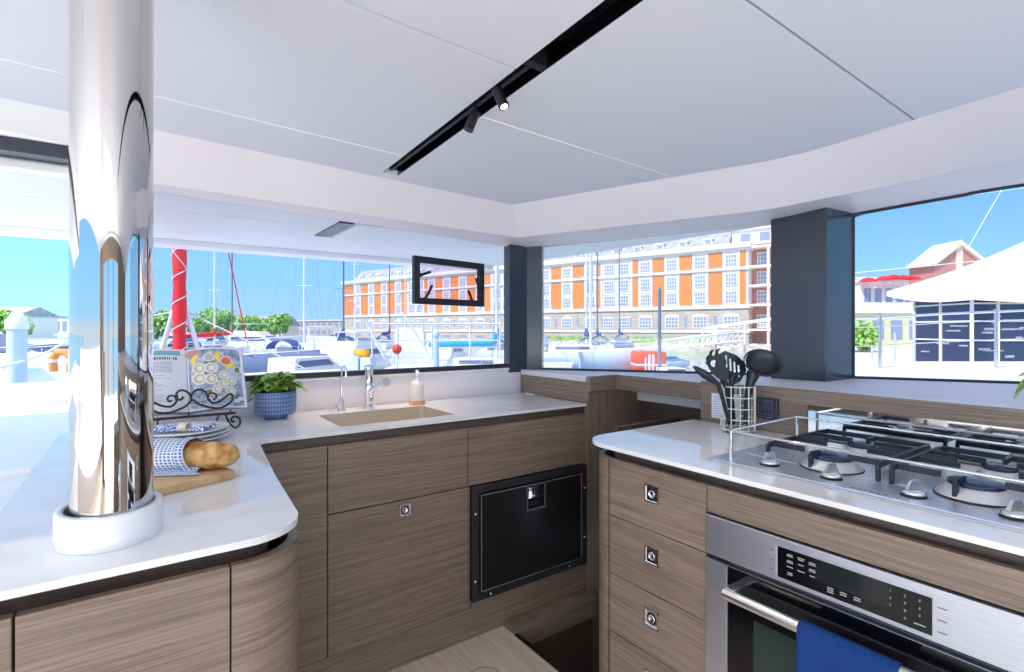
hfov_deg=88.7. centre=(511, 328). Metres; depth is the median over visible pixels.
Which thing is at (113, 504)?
support post
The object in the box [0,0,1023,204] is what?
ceiling
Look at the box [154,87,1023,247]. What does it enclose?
trim
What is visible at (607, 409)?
panel
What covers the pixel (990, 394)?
trim
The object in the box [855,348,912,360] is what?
floor
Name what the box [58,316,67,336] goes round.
building
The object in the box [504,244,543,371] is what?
trim
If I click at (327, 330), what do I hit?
stone building
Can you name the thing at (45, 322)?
building
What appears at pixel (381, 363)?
motor yacht
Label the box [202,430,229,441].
plate
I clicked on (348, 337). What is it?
sailboat
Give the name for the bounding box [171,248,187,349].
furled sail
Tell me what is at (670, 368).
motor yacht
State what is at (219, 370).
book
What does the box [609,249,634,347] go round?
sailboat
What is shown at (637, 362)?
barge
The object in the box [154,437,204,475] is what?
checked cloth
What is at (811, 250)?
pillar
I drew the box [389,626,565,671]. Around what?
floor
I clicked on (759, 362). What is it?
bowl
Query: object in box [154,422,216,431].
patterned napkin
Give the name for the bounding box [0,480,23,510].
wall
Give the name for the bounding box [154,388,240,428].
book stand
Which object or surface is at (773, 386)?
trim
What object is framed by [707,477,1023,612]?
base cabinet
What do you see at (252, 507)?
countertop
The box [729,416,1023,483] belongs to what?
rail
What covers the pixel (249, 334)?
motor yacht
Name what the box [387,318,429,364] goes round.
motor yacht
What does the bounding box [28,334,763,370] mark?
harbour water
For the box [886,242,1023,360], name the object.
building
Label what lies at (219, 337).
hood
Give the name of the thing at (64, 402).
cleat
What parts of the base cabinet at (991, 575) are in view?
rail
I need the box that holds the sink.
[319,406,453,426]
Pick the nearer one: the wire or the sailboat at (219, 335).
the wire
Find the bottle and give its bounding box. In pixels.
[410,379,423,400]
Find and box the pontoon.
[579,358,646,369]
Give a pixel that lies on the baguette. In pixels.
(212, 455)
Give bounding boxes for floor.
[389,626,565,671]
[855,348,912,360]
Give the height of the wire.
1.547 m
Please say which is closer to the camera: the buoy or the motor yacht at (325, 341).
the buoy
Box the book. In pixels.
[154,347,247,415]
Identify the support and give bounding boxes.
[54,309,305,368]
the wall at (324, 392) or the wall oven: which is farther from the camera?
the wall at (324, 392)
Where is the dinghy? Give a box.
[666,356,689,366]
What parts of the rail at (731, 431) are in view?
post, post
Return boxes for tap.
[335,365,346,410]
[363,365,390,408]
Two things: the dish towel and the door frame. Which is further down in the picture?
the dish towel
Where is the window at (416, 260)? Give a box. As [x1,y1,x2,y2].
[245,255,508,380]
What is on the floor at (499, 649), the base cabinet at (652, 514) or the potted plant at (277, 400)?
the base cabinet at (652, 514)
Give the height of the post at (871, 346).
1.440 m
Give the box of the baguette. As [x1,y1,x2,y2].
[183,441,239,469]
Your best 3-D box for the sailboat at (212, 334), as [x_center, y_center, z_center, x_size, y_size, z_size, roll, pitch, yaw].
[-27.357,-4.881,47.000,3.500,16.562,11.000,0,0,13]
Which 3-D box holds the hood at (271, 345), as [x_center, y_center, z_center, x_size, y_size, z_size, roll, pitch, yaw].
[-17.244,1.135,39.586,2.141,0.769,1.322,0,0,4]
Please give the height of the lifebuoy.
0.273 m
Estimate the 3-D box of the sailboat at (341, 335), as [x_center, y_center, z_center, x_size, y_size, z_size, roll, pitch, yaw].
[-14.685,-4.881,45.000,3.182,16.562,10.000,0,0,-3]
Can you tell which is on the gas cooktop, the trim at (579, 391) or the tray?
the tray
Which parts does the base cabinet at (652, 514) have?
curved panel, drawer, drawer, drawer, drawer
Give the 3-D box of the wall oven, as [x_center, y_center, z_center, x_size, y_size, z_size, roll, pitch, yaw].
[1.010,0.928,1.382,0.712,0.784,0.744,0,0,-35]
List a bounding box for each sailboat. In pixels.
[154,252,249,352]
[201,253,248,344]
[246,258,324,351]
[325,261,358,340]
[337,262,370,341]
[374,265,395,349]
[385,266,572,368]
[394,266,410,338]
[477,266,503,355]
[484,246,666,369]
[571,254,603,345]
[587,252,613,347]
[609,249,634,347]
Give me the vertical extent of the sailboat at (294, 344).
16.562 m
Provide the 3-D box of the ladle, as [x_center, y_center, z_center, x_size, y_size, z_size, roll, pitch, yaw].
[0.968,0.224,2.019,0.143,0.291,0.097,0,0,20]
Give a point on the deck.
(29, 427)
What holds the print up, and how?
attached to the card
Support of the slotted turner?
in the wire basket
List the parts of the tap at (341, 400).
spout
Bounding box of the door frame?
[0,136,67,164]
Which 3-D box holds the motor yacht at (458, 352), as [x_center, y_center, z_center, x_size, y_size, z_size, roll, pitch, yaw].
[-4.641,2.245,38.000,2.396,2.310,8.000,0,0,10]
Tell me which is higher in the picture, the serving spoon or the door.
the door
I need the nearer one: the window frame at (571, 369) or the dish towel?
the dish towel
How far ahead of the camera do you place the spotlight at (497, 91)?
1.66 m
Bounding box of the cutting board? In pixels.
[154,467,234,494]
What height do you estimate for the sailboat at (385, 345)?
14.562 m
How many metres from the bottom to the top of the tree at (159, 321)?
6.968 m
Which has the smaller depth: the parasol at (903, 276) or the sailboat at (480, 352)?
the sailboat at (480, 352)
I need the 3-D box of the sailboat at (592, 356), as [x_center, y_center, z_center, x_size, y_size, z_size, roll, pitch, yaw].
[4.397,-7.038,36.000,12.500,20.877,3.978,0,0,0]
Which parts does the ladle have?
handle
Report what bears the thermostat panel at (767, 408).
attached to the wall
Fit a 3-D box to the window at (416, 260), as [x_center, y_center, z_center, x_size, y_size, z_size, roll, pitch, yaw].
[-0.813,-0.175,2.700,2.200,0.830,0.056,0,0,-35]
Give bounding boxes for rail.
[364,311,500,359]
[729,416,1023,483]
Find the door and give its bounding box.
[0,158,67,179]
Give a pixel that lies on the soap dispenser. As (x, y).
(417, 385)
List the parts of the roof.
roof panel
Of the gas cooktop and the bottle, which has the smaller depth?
the gas cooktop
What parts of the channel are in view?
track rail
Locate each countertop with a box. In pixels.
[0,393,585,600]
[592,419,1023,555]
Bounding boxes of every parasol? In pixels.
[858,277,877,281]
[876,276,893,279]
[888,274,902,278]
[895,275,911,278]
[902,275,921,279]
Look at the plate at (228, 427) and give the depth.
1.85 m
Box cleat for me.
[45,400,67,408]
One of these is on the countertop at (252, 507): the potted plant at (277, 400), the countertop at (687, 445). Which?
the potted plant at (277, 400)
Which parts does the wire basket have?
plate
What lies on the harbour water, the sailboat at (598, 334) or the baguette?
the sailboat at (598, 334)
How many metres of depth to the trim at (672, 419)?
2.62 m
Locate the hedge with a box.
[548,335,713,343]
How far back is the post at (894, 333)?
23.96 m
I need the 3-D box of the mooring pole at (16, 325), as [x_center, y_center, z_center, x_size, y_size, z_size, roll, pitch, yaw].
[-7.746,1.375,8.200,0.288,3.350,0.288,0,0,-35]
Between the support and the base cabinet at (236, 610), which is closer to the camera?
the base cabinet at (236, 610)
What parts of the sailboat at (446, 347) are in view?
guard rail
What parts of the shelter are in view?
post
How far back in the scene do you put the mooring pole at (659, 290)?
29.91 m
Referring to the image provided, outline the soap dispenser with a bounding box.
[409,370,424,404]
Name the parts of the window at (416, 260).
portlight frame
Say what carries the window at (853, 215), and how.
in the wall
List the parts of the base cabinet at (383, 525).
panel, drawer, door, drawer, rail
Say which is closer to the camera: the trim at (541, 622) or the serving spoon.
the serving spoon
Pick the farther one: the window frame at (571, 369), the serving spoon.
the window frame at (571, 369)
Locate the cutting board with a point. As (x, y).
(165, 485)
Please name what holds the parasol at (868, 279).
on the block at (876, 291)
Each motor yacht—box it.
[0,331,67,383]
[28,334,327,372]
[154,329,218,348]
[228,324,302,352]
[267,356,342,371]
[304,326,340,363]
[329,331,394,368]
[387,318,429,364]
[413,345,468,364]
[423,327,440,344]
[656,364,746,371]
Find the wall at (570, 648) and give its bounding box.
[532,400,700,671]
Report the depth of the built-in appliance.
2.57 m
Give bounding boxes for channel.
[384,0,642,174]
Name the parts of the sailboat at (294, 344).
guard rail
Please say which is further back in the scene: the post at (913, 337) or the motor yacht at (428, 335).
the motor yacht at (428, 335)
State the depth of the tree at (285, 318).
134.07 m
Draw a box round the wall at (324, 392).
[154,368,522,424]
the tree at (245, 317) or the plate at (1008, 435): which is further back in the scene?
the tree at (245, 317)
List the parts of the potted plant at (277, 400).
pot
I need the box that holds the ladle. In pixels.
[743,349,783,423]
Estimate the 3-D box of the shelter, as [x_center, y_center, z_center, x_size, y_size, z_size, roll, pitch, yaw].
[24.561,0.545,55.000,8.000,3.710,4.000,0,0,0]
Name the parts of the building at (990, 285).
wall post, wall post, wall rail, wall post, wall post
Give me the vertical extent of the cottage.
7.195 m
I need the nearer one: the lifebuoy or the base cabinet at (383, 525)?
the base cabinet at (383, 525)
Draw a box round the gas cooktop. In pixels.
[706,429,1023,532]
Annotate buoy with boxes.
[392,329,401,353]
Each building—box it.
[0,307,59,337]
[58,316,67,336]
[257,316,300,336]
[297,320,342,335]
[341,225,770,343]
[855,302,912,347]
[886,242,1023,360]
[905,240,984,301]
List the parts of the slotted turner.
handle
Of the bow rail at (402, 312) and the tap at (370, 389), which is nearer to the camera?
the tap at (370, 389)
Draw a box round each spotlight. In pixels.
[464,102,479,132]
[492,83,508,110]
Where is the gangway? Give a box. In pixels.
[655,331,743,350]
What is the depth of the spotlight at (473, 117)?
1.81 m
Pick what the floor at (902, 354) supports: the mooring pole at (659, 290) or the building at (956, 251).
the building at (956, 251)
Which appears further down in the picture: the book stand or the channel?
the book stand
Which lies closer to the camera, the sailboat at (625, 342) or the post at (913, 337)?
the post at (913, 337)
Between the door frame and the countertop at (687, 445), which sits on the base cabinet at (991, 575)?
the countertop at (687, 445)
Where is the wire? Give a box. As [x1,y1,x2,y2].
[855,190,1023,272]
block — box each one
[855,279,908,301]
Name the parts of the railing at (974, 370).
deck moulding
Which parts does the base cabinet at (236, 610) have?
panel, door, curved panel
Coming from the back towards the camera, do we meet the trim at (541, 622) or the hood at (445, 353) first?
the hood at (445, 353)
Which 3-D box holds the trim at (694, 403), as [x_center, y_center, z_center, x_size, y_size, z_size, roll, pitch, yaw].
[0.978,0.347,2.700,0.020,0.125,0.870,0,0,-35]
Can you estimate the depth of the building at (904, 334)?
59.92 m
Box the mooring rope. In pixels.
[0,339,67,368]
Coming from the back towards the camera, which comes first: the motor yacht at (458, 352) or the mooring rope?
the motor yacht at (458, 352)
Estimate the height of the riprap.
1.335 m
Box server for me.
[706,348,733,421]
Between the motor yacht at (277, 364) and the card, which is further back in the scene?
the motor yacht at (277, 364)
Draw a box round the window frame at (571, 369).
[541,368,746,374]
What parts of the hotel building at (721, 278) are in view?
orange panel, orange panel, orange panel, orange panel, orange panel, orange panel, orange panel, orange panel, orange panel, orange panel, orange panel, orange panel, orange panel, orange panel, orange panel, orange panel, pane, orange panel, orange panel, orange panel, orange panel, dormer pane, pane, orange panel, orange panel, pane, pane, pane, pane, orange panel, orange panel, orange panel, orange panel, pane, pane, pane, pane, pane, pane, pane, pane, orange panel, orange panel, pane, pane, pane, pane, orange panel, orange panel, pane, pane, pane, pane, orange panel, orange panel, pane, pane, pane, pane, orange panel, orange panel, pane, pane, pane, pane, orange panel, orange panel, penthouse pane, pane, pane, pane, pane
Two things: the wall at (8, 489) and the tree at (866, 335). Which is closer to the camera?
the wall at (8, 489)
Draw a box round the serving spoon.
[692,365,730,424]
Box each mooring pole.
[4,310,28,383]
[433,330,439,366]
[657,287,661,369]
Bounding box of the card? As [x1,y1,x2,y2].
[712,393,738,419]
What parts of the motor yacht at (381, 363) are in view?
bow rail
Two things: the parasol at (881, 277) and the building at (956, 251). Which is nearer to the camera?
the parasol at (881, 277)
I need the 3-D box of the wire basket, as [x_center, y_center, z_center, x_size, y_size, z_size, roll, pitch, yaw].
[0.882,0.310,2.045,0.128,0.180,0.128,0,0,-35]
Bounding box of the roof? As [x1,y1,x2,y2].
[0,156,759,270]
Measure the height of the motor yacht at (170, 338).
3.603 m
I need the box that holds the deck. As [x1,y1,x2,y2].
[0,369,533,482]
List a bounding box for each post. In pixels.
[53,0,162,555]
[871,346,872,360]
[894,333,895,360]
[913,337,914,360]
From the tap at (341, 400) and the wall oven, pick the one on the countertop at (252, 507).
the tap at (341, 400)
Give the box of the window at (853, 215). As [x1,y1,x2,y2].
[851,183,1023,383]
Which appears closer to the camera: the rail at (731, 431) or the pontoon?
the rail at (731, 431)
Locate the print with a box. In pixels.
[713,396,725,415]
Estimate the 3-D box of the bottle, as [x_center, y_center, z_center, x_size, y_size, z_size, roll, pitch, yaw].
[-0.504,0.321,2.782,0.076,0.114,0.076,0,0,-35]
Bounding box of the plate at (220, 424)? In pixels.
[154,421,229,437]
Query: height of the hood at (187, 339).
0.769 m
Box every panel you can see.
[580,389,640,671]
[757,397,778,419]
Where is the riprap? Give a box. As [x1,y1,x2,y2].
[441,339,770,350]
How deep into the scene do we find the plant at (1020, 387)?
1.94 m
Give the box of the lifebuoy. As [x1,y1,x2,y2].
[47,349,67,371]
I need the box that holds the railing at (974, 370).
[855,309,1023,380]
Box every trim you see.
[0,98,67,145]
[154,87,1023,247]
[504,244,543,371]
[504,589,595,643]
[521,369,1023,408]
[521,374,700,402]
[614,417,679,431]
[637,392,700,408]
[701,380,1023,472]
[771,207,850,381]
[773,386,1021,408]
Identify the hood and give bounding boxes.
[168,338,200,346]
[207,335,225,341]
[266,339,301,348]
[428,347,453,360]
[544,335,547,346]
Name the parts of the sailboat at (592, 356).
guard rail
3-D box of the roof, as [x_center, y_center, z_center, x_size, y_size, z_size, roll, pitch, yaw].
[-2.293,-0.777,2.063,7.850,0.325,3.520,0,0,-35]
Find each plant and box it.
[247,371,308,419]
[1013,372,1023,397]
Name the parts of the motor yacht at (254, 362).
bow rail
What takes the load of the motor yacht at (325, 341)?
on the harbour water
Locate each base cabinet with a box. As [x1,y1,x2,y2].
[0,527,297,671]
[261,406,584,671]
[599,449,713,671]
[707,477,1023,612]
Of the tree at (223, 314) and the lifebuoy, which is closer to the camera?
the lifebuoy
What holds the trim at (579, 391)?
attached to the panel at (607, 409)
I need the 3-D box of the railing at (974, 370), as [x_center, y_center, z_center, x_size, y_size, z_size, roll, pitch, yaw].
[5.544,0.157,6.090,7.639,0.846,3.081,0,0,-35]
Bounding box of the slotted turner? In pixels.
[715,351,745,423]
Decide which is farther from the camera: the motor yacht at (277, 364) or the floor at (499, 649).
the motor yacht at (277, 364)
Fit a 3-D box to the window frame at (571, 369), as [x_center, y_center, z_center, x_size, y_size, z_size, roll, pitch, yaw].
[0.836,-0.162,3.083,1.368,0.873,0.045,0,0,19]
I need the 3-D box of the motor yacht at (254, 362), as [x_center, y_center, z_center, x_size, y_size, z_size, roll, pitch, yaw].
[-16.721,1.838,26.000,15.000,3.124,4.492,0,0,-3]
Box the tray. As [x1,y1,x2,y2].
[747,441,1023,502]
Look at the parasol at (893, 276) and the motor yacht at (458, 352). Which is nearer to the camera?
the motor yacht at (458, 352)
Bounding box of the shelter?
[701,318,770,352]
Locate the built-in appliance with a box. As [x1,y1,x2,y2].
[469,464,586,602]
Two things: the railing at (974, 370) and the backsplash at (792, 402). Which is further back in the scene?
the railing at (974, 370)
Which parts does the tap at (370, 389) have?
lever, spout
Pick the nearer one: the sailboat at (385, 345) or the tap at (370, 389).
the tap at (370, 389)
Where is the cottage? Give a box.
[223,310,244,337]
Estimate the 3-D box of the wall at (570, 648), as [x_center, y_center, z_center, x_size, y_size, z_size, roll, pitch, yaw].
[0.948,1.625,2.421,1.550,2.650,1.250,0,0,-35]
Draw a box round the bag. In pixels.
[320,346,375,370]
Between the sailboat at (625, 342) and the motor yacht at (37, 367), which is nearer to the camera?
the motor yacht at (37, 367)
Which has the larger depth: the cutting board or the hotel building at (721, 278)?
the hotel building at (721, 278)
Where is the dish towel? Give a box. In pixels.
[796,619,903,671]
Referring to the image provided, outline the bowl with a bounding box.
[743,349,783,376]
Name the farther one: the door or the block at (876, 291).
the block at (876, 291)
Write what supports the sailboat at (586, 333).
on the harbour water
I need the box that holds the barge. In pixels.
[630,351,666,369]
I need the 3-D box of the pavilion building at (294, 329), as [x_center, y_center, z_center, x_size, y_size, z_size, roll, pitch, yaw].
[-74.428,-0.801,156.000,17.976,6.402,13.200,0,0,0]
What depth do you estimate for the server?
2.02 m
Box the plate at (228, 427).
[154,426,229,437]
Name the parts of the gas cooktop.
knob, knob, burner, burner, knob, burner, burner, knob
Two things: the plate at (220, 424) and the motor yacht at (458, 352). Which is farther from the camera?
the motor yacht at (458, 352)
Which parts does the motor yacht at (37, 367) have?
bow rail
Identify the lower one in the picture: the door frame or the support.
the support
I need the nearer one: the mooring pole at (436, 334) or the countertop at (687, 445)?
the countertop at (687, 445)
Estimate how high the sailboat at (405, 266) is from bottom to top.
18.561 m
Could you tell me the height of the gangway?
1.919 m
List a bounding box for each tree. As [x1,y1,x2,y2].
[0,309,34,335]
[154,309,172,339]
[186,317,221,338]
[196,307,236,338]
[227,315,260,330]
[241,317,280,335]
[266,313,292,336]
[855,320,882,351]
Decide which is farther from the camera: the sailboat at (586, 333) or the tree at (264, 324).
the tree at (264, 324)
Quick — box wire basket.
[720,384,755,432]
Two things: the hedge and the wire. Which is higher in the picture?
the wire
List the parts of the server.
handle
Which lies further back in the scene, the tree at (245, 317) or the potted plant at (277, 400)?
the tree at (245, 317)
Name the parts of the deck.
toe rail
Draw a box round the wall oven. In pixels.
[706,513,1023,671]
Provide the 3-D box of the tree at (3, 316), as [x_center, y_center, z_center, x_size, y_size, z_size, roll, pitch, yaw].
[-106.080,-0.888,109.253,9.588,6.576,7.702,0,0,-35]
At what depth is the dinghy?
41.67 m
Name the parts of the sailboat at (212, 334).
guard rail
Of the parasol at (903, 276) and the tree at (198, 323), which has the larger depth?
the tree at (198, 323)
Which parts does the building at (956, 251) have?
gable post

